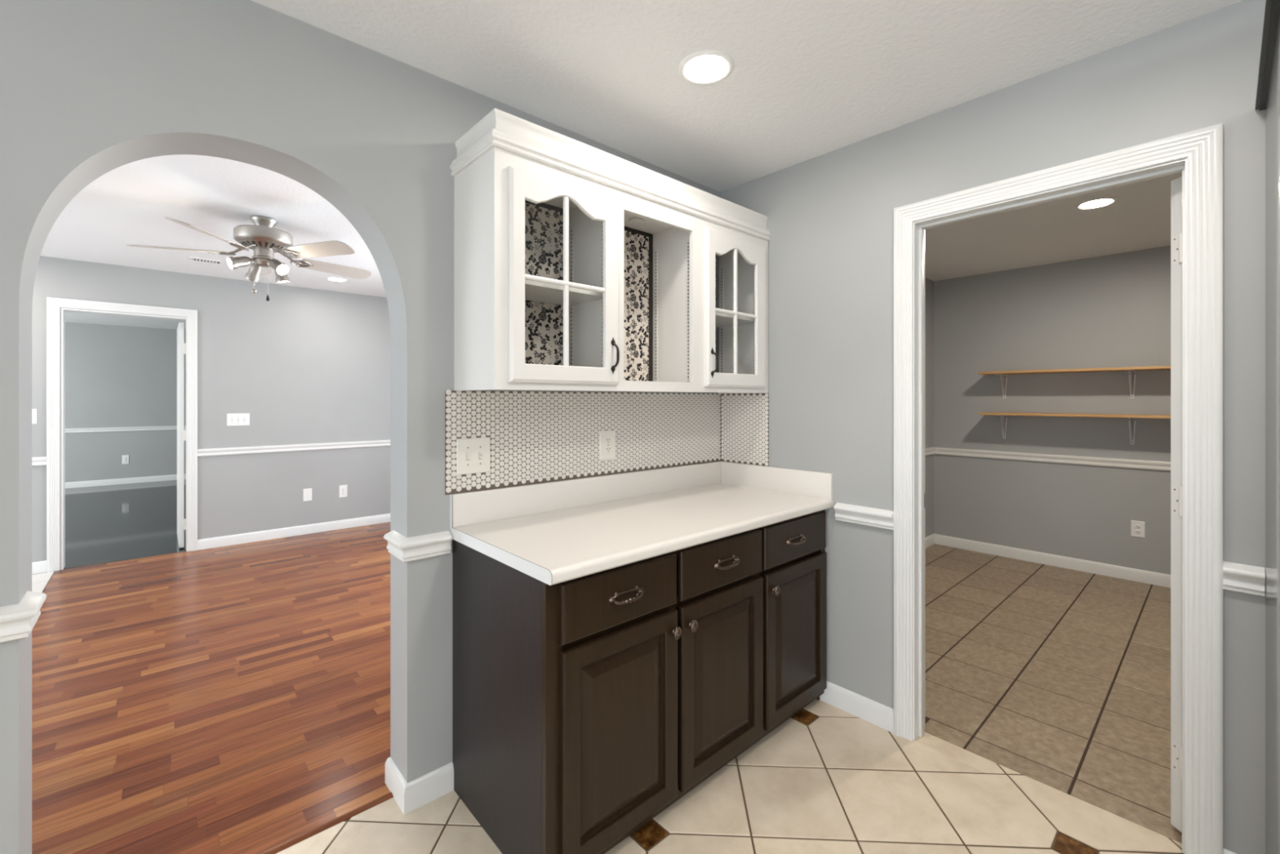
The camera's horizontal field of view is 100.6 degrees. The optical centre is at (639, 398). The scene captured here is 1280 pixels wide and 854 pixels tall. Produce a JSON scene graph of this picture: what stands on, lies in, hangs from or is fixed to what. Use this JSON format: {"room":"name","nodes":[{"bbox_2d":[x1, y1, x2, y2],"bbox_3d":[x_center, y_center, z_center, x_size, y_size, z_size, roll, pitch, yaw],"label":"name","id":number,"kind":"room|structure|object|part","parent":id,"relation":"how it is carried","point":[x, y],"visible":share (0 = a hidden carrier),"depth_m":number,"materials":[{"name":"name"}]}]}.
{"room":"kitchen","nodes":[
{"label":"kitchen","id":0,"kind":"room"},
{"bbox_2d":[65,322,186,482],"bbox_3d":[-8.132,0.048,8.532,7.000,2.600,0.100,0,0,-42],"label":"wall","id":1,"kind":"structure","parent":0,"point":[116,376],"depth_m":8.39,"materials":[{"name":"grey paint"}]},
{"bbox_2d":[65,473,186,488],"bbox_3d":[-8.242,1.303,8.355,6.600,0.090,0.014,0,0,-42],"label":"baseboard","id":2,"kind":"structure","parent":1,"relation":"attached to","point":[174,477],"depth_m":8.39,"materials":[{"name":"white paint"}]},
{"bbox_2d":[65,425,186,432],"bbox_3d":[-8.240,0.482,8.353,6.600,0.065,0.020,0,0,-42],"label":"trim","id":3,"kind":"structure","parent":1,"relation":"attached to","point":[148,428],"depth_m":8.39,"materials":[{"name":"white paint"}]},
{"bbox_2d":[122,454,128,463],"bbox_3d":[-8.159,0.963,8.435,0.080,0.140,0.008,0,0,-42],"label":"outlet","id":4,"kind":"object","parent":1,"relation":"attached to","point":[126,457],"visible":1,"depth_m":8.44,"materials":[{"name":"white plastic"}]},
{"bbox_2d":[65,311,186,329],"bbox_3d":[-6.417,-1.177,6.345,6.600,0.050,5.444,0,0,-42],"label":"ceiling","id":5,"kind":"structure","parent":0,"point":[70,317],"depth_m":7.82,"materials":[{"name":"white paint"}]},
{"bbox_2d":[31,255,390,569],"bbox_3d":[-4.549,0.098,4.287,6.600,2.500,0.115,0,0,-42],"label":"wall","id":6,"kind":"structure","parent":0,"point":[307,366],"depth_m":5.08,"materials":[{"name":"grey paint"}]},
{"bbox_2d":[31,408,36,423],"bbox_3d":[-4.683,0.136,4.077,0.077,0.115,0.016,0,0,-42],"label":"light switch","id":7,"kind":"object","parent":6,"relation":"attached to","point":[33,411],"visible":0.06,"depth_m":4.10,"materials":[{"name":"white plastic"}]},
{"bbox_2d":[31,560,46,574],"bbox_3d":[-5.413,1.303,3.416,2.151,0.090,0.014,0,0,-42],"label":"baseboard","id":8,"kind":"structure","parent":6,"relation":"attached to","point":[40,566],"depth_m":4.11,"materials":[{"name":"white paint"}]},
{"bbox_2d":[31,456,46,466],"bbox_3d":[-5.410,0.482,3.414,2.151,0.065,0.020,0,0,-42],"label":"trim","id":9,"kind":"structure","parent":6,"relation":"attached to","point":[35,460],"depth_m":4.11,"materials":[{"name":"white paint"}]},
{"bbox_2d":[46,297,197,572],"bbox_3d":[-4.565,0.279,4.753,0.901,2.138,0.863,0,0,-42],"label":"door frame","id":10,"kind":"structure","parent":6,"relation":"in","point":[189,348],"depth_m":4.31,"materials":[{"name":"white paint"}]},
{"bbox_2d":[226,413,249,426],"bbox_3d":[-3.731,0.193,4.941,0.170,0.114,0.016,0,0,-42],"label":"light switch","id":11,"kind":"object","parent":6,"relation":"attached to","point":[233,419],"visible":1,"depth_m":4.94,"materials":[{"name":"white plastic"}]},
{"bbox_2d":[197,513,390,550],"bbox_3d":[-3.061,1.303,5.550,2.398,0.090,0.014,0,0,-42],"label":"baseboard","id":12,"kind":"structure","parent":6,"relation":"attached to","point":[225,540],"depth_m":5.20,"materials":[{"name":"white paint"}]},
{"bbox_2d":[197,440,390,456],"bbox_3d":[-3.059,0.482,5.548,2.398,0.065,0.020,0,0,-42],"label":"trim","id":13,"kind":"structure","parent":6,"relation":"attached to","point":[277,448],"depth_m":5.20,"materials":[{"name":"white paint"}]},
{"bbox_2d":[302,488,311,501],"bbox_3d":[-3.323,0.960,5.318,0.076,0.124,0.005,0,0,-42],"label":"blank plate","id":14,"kind":"object","parent":6,"relation":"attached to","point":[307,493],"visible":1,"depth_m":5.31,"materials":[{"name":"white plastic"}]},
{"bbox_2d":[339,484,346,497],"bbox_3d":[-3.086,0.961,5.532,0.075,0.126,0.008,0,0,-42],"label":"outlet","id":15,"kind":"object","parent":6,"relation":"attached to","point":[343,488],"visible":1,"depth_m":5.53,"materials":[{"name":"white plastic"}]},
{"bbox_2d":[40,154,386,297],"bbox_3d":[-2.784,-1.132,2.973,5.450,0.050,4.203,0,0,-42],"label":"ceiling","id":16,"kind":"structure","parent":0,"point":[129,204],"depth_m":3.29,"materials":[{"name":"white paint"}]},
{"bbox_2d":[188,256,222,265],"bbox_3d":[-3.479,-1.103,4.261,0.210,0.007,0.140,0,0,-42],"label":"ceiling vent","id":17,"kind":"object","parent":16,"relation":"in","point":[191,259],"visible":1,"depth_m":4.25,"materials":[{"name":"white plastic"}]},
{"bbox_2d":[126,215,371,301],"bbox_3d":[-2.336,-0.852,3.321,1.264,0.510,1.239,0,0,-42],"label":"ceiling fan","id":18,"kind":"object","parent":16,"relation":"hanging from","point":[265,240],"visible":1,"depth_m":3.21,"materials":[{"name":"silver metal"}]},
{"bbox_3d":[-2.729,-0.884,3.137,0.457,0.045,0.135,0,0,-19],"label":"blade","id":19,"kind":"part","parent":18,"relation":"part of","materials":[{"name":"beige wood"}]},
{"bbox_3d":[-2.309,-0.884,2.848,0.135,0.045,0.457,0,0,-1],"label":"blade","id":20,"kind":"part","parent":18,"relation":"part of","materials":[{"name":"beige wood"}]},
{"bbox_3d":[-2.345,-0.764,3.232,0.002,0.194,0.002,0,0,-42],"label":"pull chain","id":21,"kind":"part","parent":18,"relation":"part of","materials":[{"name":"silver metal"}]},
{"bbox_2d":[239,239,285,253],"bbox_3d":[-2.320,-0.933,3.281,0.256,0.035,0.256,0,0,-42],"label":"vent","id":22,"kind":"object","parent":18,"relation":"attached to","point":[270,246],"depth_m":3.22,"materials":[{"name":"grey metal"}]},
{"bbox_3d":[-2.584,-0.884,3.625,0.135,0.045,0.457,0,0,-37],"label":"blade","id":23,"kind":"part","parent":18,"relation":"part of","materials":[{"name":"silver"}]},
{"bbox_3d":[-2.177,-0.789,3.229,0.050,0.048,0.040,0,0,-42],"label":"bulb","id":24,"kind":"part","parent":18,"relation":"part of","materials":[{"name":"white glass"}]},
{"bbox_3d":[-1.905,-0.884,3.158,0.457,0.045,0.135,0,0,17],"label":"blade","id":25,"kind":"part","parent":18,"relation":"part of","materials":[{"name":"beige wood"}]},
{"bbox_3d":[-2.074,-0.884,3.638,0.135,0.045,0.457,0,0,35],"label":"blade","id":26,"kind":"part","parent":18,"relation":"part of","materials":[{"name":"beige wood"}]},
{"bbox_2d":[325,276,348,281],"bbox_3d":[-2.809,-1.104,4.930,0.184,0.006,0.184,0,0,-42],"label":"recessed light","id":27,"kind":"object","parent":16,"relation":"in","point":[331,278],"visible":1,"depth_m":4.93,"materials":[{"name":"white plastic"}]},
{"bbox_2d":[0,0,933,853],"bbox_3d":[-0.314,0.096,2.264,8.154,2.505,0.168,0,0,-42],"label":"wall","id":28,"kind":"structure","parent":0,"point":[90,89],"depth_m":1.51,"materials":[{"name":"grey paint"}]},
{"bbox_2d":[0,591,46,643],"bbox_3d":[-2.342,0.494,0.360,2.591,0.078,0.136,0,0,-42],"label":"trim","id":29,"kind":"structure","parent":28,"relation":"attached to","point":[17,621],"depth_m":1.17,"materials":[{"name":"white paint"}]},
{"bbox_2d":[383,529,452,562],"bbox_3d":[-0.760,0.494,1.819,0.170,0.078,0.171,0,0,-42],"label":"trim","id":30,"kind":"structure","parent":28,"relation":"attached to","point":[407,549],"depth_m":1.77,"materials":[{"name":"white paint"}]},
{"bbox_2d":[444,389,768,494],"bbox_3d":[-0.020,0.148,2.212,1.480,0.362,0.302,0,0,-42],"label":"tile backsplash","id":31,"kind":"structure","parent":28,"relation":"attached to","point":[536,437],"depth_m":2.24,"materials":[{"name":"white tile"}]},
{"bbox_2d":[456,436,490,475],"bbox_3d":[-0.586,0.202,1.883,0.126,0.126,0.016,0,0,-42],"label":"light switch","id":32,"kind":"object","parent":31,"relation":"attached to","point":[473,454],"visible":1,"depth_m":1.88,"materials":[{"name":"white plastic"}]},
{"bbox_2d":[599,430,615,460],"bbox_3d":[-0.139,0.200,2.294,0.084,0.125,0.008,0,0,-42],"label":"outlet","id":33,"kind":"object","parent":31,"relation":"attached to","point":[606,437],"visible":1,"depth_m":2.29,"materials":[{"name":"white plastic"}]},
{"bbox_2d":[604,436,611,444],"bbox_3d":[-0.138,0.180,2.293,0.033,0.033,0.003,0,0,-42],"label":"receptacle","id":34,"kind":"object","parent":33,"relation":"attached to","point":[607,439],"depth_m":2.29,"materials":[{"name":"grey plastic"}]},
{"bbox_2d":[604,445,611,453],"bbox_3d":[-0.138,0.219,2.293,0.033,0.033,0.003,0,0,-42],"label":"receptacle","id":35,"kind":"object","parent":33,"relation":"attached to","point":[607,448],"depth_m":2.29,"materials":[{"name":"grey plastic"}]},
{"bbox_2d":[449,107,770,393],"bbox_3d":[0.003,-0.460,2.198,1.463,0.863,0.353,0,0,-42],"label":"display cabinet","id":36,"kind":"object","parent":28,"relation":"attached to","point":[579,266],"visible":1,"depth_m":2.04,"materials":[{"name":"white paint"}]},
{"bbox_3d":[-0.546,-0.407,1.749,0.016,0.759,0.280,0,0,-42],"label":"panel","id":37,"kind":"part","parent":36,"relation":"part of","materials":[{"name":"white paint"}]},
{"bbox_3d":[-0.462,-0.412,2.010,0.460,0.710,0.005,0,0,-42],"label":"panel","id":38,"kind":"part","parent":36,"relation":"part of","materials":[{"name":"white wood"}]},
{"bbox_2d":[524,202,563,365],"bbox_3d":[-0.468,-0.403,1.999,0.430,0.691,0.001,0,0,-42],"label":"print","id":39,"kind":"object","parent":36,"relation":"on","point":[544,223],"depth_m":2.08,"materials":[{"name":"black"}]},
{"bbox_3d":[-0.242,-0.387,1.797,0.441,0.670,0.020,0,0,-42],"label":"door","id":40,"kind":"part","parent":36,"relation":"part of","materials":[{"name":"white paint"}]},
{"bbox_2d":[524,279,602,306],"bbox_3d":[-0.373,-0.384,1.912,0.455,0.016,0.252,0,0,-42],"label":"shelf","id":41,"kind":"object","parent":36,"relation":"attached to","point":[536,293],"depth_m":1.94,"materials":[{"name":"white paint"}]},
{"bbox_3d":[-0.010,-0.831,2.212,1.463,0.121,0.314,0,0,-42],"label":"crown molding","id":42,"kind":"part","parent":36,"relation":"part of","materials":[{"name":"white paint"}]},
{"bbox_3d":[-0.086,-0.155,1.901,0.019,0.132,0.034,0,0,-42],"label":"handle","id":43,"kind":"part","parent":36,"relation":"part of","materials":[{"name":"black metal"}]},
{"bbox_2d":[623,231,648,381],"bbox_3d":[-0.117,-0.403,2.318,0.426,0.691,0.001,0,0,-42],"label":"print","id":44,"kind":"object","parent":36,"relation":"on","point":[636,243],"depth_m":2.41,"materials":[{"name":"black"}]},
{"bbox_2d":[628,217,644,225],"bbox_3d":[-0.014,-0.760,2.280,0.068,0.013,0.068,0,0,-42],"label":"puck light","id":45,"kind":"object","parent":36,"relation":"on","point":[633,220],"depth_m":2.26,"materials":[{"name":"silver metal"}]},
{"bbox_3d":[-0.017,-0.775,2.229,1.413,0.016,0.280,0,0,-42],"label":"panel","id":46,"kind":"part","parent":36,"relation":"part of","materials":[{"name":"white paint"}]},
{"bbox_3d":[-0.111,-0.412,2.329,0.456,0.710,0.005,0,0,-42],"label":"panel","id":47,"kind":"part","parent":36,"relation":"part of","materials":[{"name":"black"}]},
{"bbox_3d":[0.322,-0.155,2.272,0.019,0.132,0.034,0,0,-42],"label":"handle","id":48,"kind":"part","parent":36,"relation":"part of","materials":[{"name":"black metal"}]},
{"bbox_2d":[715,255,715,368],"bbox_3d":[0.236,-0.403,2.638,0.435,0.691,0.001,0,0,-42],"label":"print","id":49,"kind":"object","parent":36,"relation":"on","point":[715,255],"depth_m":2.78,"materials":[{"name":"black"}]},
{"bbox_3d":[0.242,-0.412,2.649,0.465,0.710,0.005,0,0,-42],"label":"panel","id":50,"kind":"part","parent":36,"relation":"part of","materials":[{"name":"black"}]},
{"bbox_2d":[715,311,754,327],"bbox_3d":[0.331,-0.384,2.551,0.460,0.016,0.252,0,0,-42],"label":"shelf","id":51,"kind":"object","parent":36,"relation":"attached to","point":[722,320],"depth_m":2.58,"materials":[{"name":"white paint"}]},
{"bbox_3d":[0.441,-0.393,2.416,0.431,0.682,0.020,0,0,-42],"label":"door","id":52,"kind":"part","parent":36,"relation":"part of","materials":[{"name":"white paint"}]},
{"bbox_3d":[0.512,-0.407,2.709,0.016,0.759,0.280,0,0,-42],"label":"panel","id":53,"kind":"part","parent":36,"relation":"part of","materials":[{"name":"white paint"}]},
{"bbox_2d":[385,533,1170,814],"bbox_3d":[1.840,1.303,2.405,4.774,0.090,2.882,0,0,-42],"label":"baseboard","id":54,"kind":"structure","parent":28,"relation":"attached to","point":[1095,567],"depth_m":3.90,"materials":[{"name":"white paint"}]},
{"bbox_2d":[31,479,1183,853],"bbox_3d":[-2.284,1.378,3.691,9.154,0.060,14.930,0,0,-42],"label":"floor","id":55,"kind":"structure","parent":0,"point":[233,699],"depth_m":2.20,"materials":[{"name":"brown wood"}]},
{"bbox_2d":[259,791,393,853],"bbox_3d":[-1.142,1.346,1.540,0.834,0.008,0.028,0,0,-42],"label":"trim","id":56,"kind":"structure","parent":55,"relation":"on","point":[344,817],"depth_m":1.68,"materials":[{"name":"brown wood"}]},
{"bbox_2d":[452,509,826,853],"bbox_3d":[0.104,0.915,2.092,1.451,0.866,0.642,0,0,-42],"label":"base cabinet","id":57,"kind":"object","parent":55,"relation":"on","point":[584,708],"visible":0.99,"depth_m":1.65,"materials":[{"name":"brown wood"}]},
{"bbox_3d":[-0.449,0.915,1.633,0.016,0.866,0.578,0,0,-42],"label":"panel","id":58,"kind":"part","parent":57,"relation":"part of","materials":[{"name":"brown wood"}]},
{"bbox_3d":[-0.053,0.577,1.572,0.438,0.162,0.034,0,0,-42],"label":"drawer","id":59,"kind":"part","parent":57,"relation":"part of","materials":[{"name":"brown wood"}]},
{"bbox_3d":[-0.046,0.979,1.569,0.440,0.599,0.020,0,0,-42],"label":"door","id":60,"kind":"part","parent":57,"relation":"part of","materials":[{"name":"brown wood"}]},
{"bbox_3d":[-0.046,0.979,1.569,0.318,0.477,0.014,0,0,-42],"label":"raised panel","id":61,"kind":"part","parent":57,"relation":"part of","materials":[{"name":"brown wood"}]},
{"bbox_3d":[-0.032,0.576,1.553,0.132,0.036,0.026,0,0,-42],"label":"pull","id":62,"kind":"part","parent":57,"relation":"part of","materials":[{"name":"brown metal"}]},
{"bbox_2d":[449,461,834,585],"bbox_3d":[0.100,0.405,2.093,1.463,0.151,0.641,0,0,-42],"label":"countertop","id":63,"kind":"structure","parent":57,"relation":"on","point":[557,531],"depth_m":1.99,"materials":[{"name":"white laminate"}]},
{"bbox_3d":[0.117,0.743,1.690,0.034,0.040,0.021,0,0,-42],"label":"knob","id":64,"kind":"part","parent":57,"relation":"part of","materials":[{"name":"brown metal"}]},
{"bbox_3d":[0.175,0.743,1.742,0.034,0.040,0.021,0,0,-42],"label":"knob","id":65,"kind":"part","parent":57,"relation":"part of","materials":[{"name":"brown metal"}]},
{"bbox_3d":[0.289,0.577,1.883,0.444,0.162,0.034,0,0,-42],"label":"drawer","id":66,"kind":"part","parent":57,"relation":"part of","materials":[{"name":"brown wood"}]},
{"bbox_3d":[0.298,0.979,1.881,0.448,0.599,0.020,0,0,-42],"label":"door","id":67,"kind":"part","parent":57,"relation":"part of","materials":[{"name":"brown wood"}]},
{"bbox_3d":[0.298,0.979,1.881,0.326,0.477,0.014,0,0,-42],"label":"raised panel","id":68,"kind":"part","parent":57,"relation":"part of","materials":[{"name":"brown wood"}]},
{"bbox_3d":[0.313,0.576,1.865,0.132,0.036,0.026,0,0,-42],"label":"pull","id":69,"kind":"part","parent":57,"relation":"part of","materials":[{"name":"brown metal"}]},
{"bbox_3d":[0.528,0.743,2.062,0.034,0.040,0.021,0,0,-42],"label":"knob","id":70,"kind":"part","parent":57,"relation":"part of","materials":[{"name":"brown metal"}]},
{"bbox_3d":[0.640,0.577,2.202,0.460,0.162,0.034,0,0,-42],"label":"drawer","id":71,"kind":"part","parent":57,"relation":"part of","materials":[{"name":"brown wood"}]},
{"bbox_3d":[0.651,0.979,2.202,0.452,0.599,0.020,0,0,-42],"label":"door","id":72,"kind":"part","parent":57,"relation":"part of","materials":[{"name":"brown wood"}]},
{"bbox_3d":[0.651,0.979,2.202,0.330,0.477,0.014,0,0,-42],"label":"raised panel","id":73,"kind":"part","parent":57,"relation":"part of","materials":[{"name":"brown wood"}]},
{"bbox_3d":[0.644,0.576,2.166,0.132,0.036,0.026,0,0,-42],"label":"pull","id":74,"kind":"part","parent":57,"relation":"part of","materials":[{"name":"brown metal"}]},
{"bbox_2d":[1255,0,1279,853],"bbox_3d":[1.655,0.279,0.827,0.850,2.138,0.894,0,0,-42],"label":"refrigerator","id":75,"kind":"object","parent":55,"relation":"on","point":[1268,93],"visible":1,"depth_m":1.20,"materials":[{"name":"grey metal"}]},
{"bbox_3d":[1.400,-0.786,1.194,0.734,0.007,0.007,0,0,-42],"label":"trim","id":76,"kind":"part","parent":75,"relation":"part of","materials":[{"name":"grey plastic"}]},
{"bbox_3d":[1.700,-0.783,0.863,0.734,0.012,0.887,0,0,-42],"label":"trim","id":77,"kind":"part","parent":75,"relation":"part of","materials":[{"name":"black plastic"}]},
{"bbox_2d":[250,0,1243,191],"bbox_3d":[0.255,-1.121,-0.710,5.000,0.050,5.000,0,0,-42],"label":"ceiling","id":78,"kind":"structure","parent":0,"point":[809,79],"depth_m":1.69,"materials":[{"name":"white paint"}]},
{"bbox_2d":[678,49,734,84],"bbox_3d":[0.219,-1.093,1.763,0.184,0.006,0.184,0,0,-42],"label":"recessed light","id":79,"kind":"object","parent":78,"relation":"in","point":[706,67],"visible":1,"depth_m":1.75,"materials":[{"name":"white plastic"}]},
{"bbox_2d":[720,0,1266,853],"bbox_3d":[2.137,0.120,1.018,0.110,2.455,5.030,0,0,-42],"label":"wall","id":80,"kind":"structure","parent":0,"point":[830,220],"depth_m":1.95,"materials":[{"name":"grey paint"}]},
{"bbox_2d":[819,680,893,733],"bbox_3d":[0.913,1.303,2.276,0.014,0.090,0.342,0,0,-42],"label":"baseboard","id":81,"kind":"structure","parent":80,"relation":"attached to","point":[879,714],"depth_m":2.25,"materials":[{"name":"white paint"}]},
{"bbox_2d":[833,502,893,530],"bbox_3d":[0.938,0.494,2.235,0.031,0.078,0.248,0,0,-42],"label":"trim","id":82,"kind":"structure","parent":80,"relation":"attached to","point":[851,513],"depth_m":2.23,"materials":[{"name":"white paint"}]},
{"bbox_2d":[893,123,1222,853],"bbox_3d":[1.650,0.290,1.730,1.489,2.116,0.478,0,0,25],"label":"door frame","id":83,"kind":"structure","parent":80,"relation":"in","point":[1196,196],"depth_m":1.63,"materials":[{"name":"white paint"}]},
{"bbox_2d":[1222,847,1236,853],"bbox_3d":[1.655,1.303,1.458,0.014,0.090,0.076,0,0,-42],"label":"baseboard","id":84,"kind":"structure","parent":80,"relation":"attached to","point":[1224,851],"depth_m":1.48,"materials":[{"name":"white paint"}]},
{"bbox_2d":[1222,560,1265,596],"bbox_3d":[1.648,0.494,1.452,0.031,0.078,0.076,0,0,-42],"label":"trim","id":85,"kind":"structure","parent":80,"relation":"attached to","point":[1237,577],"depth_m":1.45,"materials":[{"name":"white paint"}]},
{"bbox_2d":[933,245,1170,574],"bbox_3d":[3.656,0.120,4.031,0.100,2.455,2.850,0,0,-42],"label":"wall","id":86,"kind":"structure","parent":0,"point":[1113,310],"depth_m":4.29,"materials":[{"name":"grey paint"}]},
{"bbox_2d":[924,447,1170,471],"bbox_3d":[2.532,0.482,2.930,3.044,0.065,2.730,0,0,-42],"label":"trim","id":87,"kind":"structure","parent":86,"relation":"attached to","point":[1076,460],"depth_m":4.28,"materials":[{"name":"white paint"}]},
{"bbox_2d":[977,365,1170,398],"bbox_3d":[3.457,-0.115,3.986,0.253,0.223,1.550,0,0,-42],"label":"wall shelf","id":88,"kind":"object","parent":86,"relation":"attached to","point":[1130,369],"visible":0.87,"depth_m":3.99,"materials":[{"name":"brown wood"}]},
{"bbox_2d":[977,412,1170,444],"bbox_3d":[3.457,0.228,3.986,0.253,0.223,1.550,0,0,-42],"label":"wall shelf","id":89,"kind":"object","parent":86,"relation":"attached to","point":[1002,415],"visible":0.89,"depth_m":3.98,"materials":[{"name":"brown wood"}]},
{"bbox_2d":[1130,520,1145,537],"bbox_3d":[3.676,0.962,3.927,0.009,0.120,0.077,0,0,-42],"label":"outlet","id":90,"kind":"object","parent":86,"relation":"attached to","point":[1137,527],"visible":1,"depth_m":3.92,"materials":[{"name":"white plastic"}]},
{"bbox_2d":[1134,524,1141,528],"bbox_3d":[3.675,0.943,3.926,0.003,0.033,0.033,0,0,-42],"label":"receptacle","id":91,"kind":"object","parent":90,"relation":"attached to","point":[1136,526],"depth_m":3.92,"materials":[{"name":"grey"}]},
{"bbox_2d":[1134,529,1141,533],"bbox_3d":[3.675,0.982,3.926,0.003,0.033,0.033,0,0,-42],"label":"receptacle","id":92,"kind":"object","parent":90,"relation":"attached to","point":[1136,531],"depth_m":3.92,"materials":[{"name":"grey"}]},
{"bbox_2d":[924,173,1182,281],"bbox_3d":[2.532,-1.121,2.930,3.044,0.050,2.730,0,0,-42],"label":"ceiling","id":93,"kind":"structure","parent":0,"point":[1056,231],"depth_m":3.55,"materials":[{"name":"white paint"}]},
{"bbox_2d":[1075,196,1118,209],"bbox_3d":[2.558,-1.093,2.983,0.184,0.006,0.184,0,0,-42],"label":"recessed light","id":94,"kind":"object","parent":93,"relation":"in","point":[1102,202],"visible":1,"depth_m":2.98,"materials":[{"name":"white plastic"}]}
]}

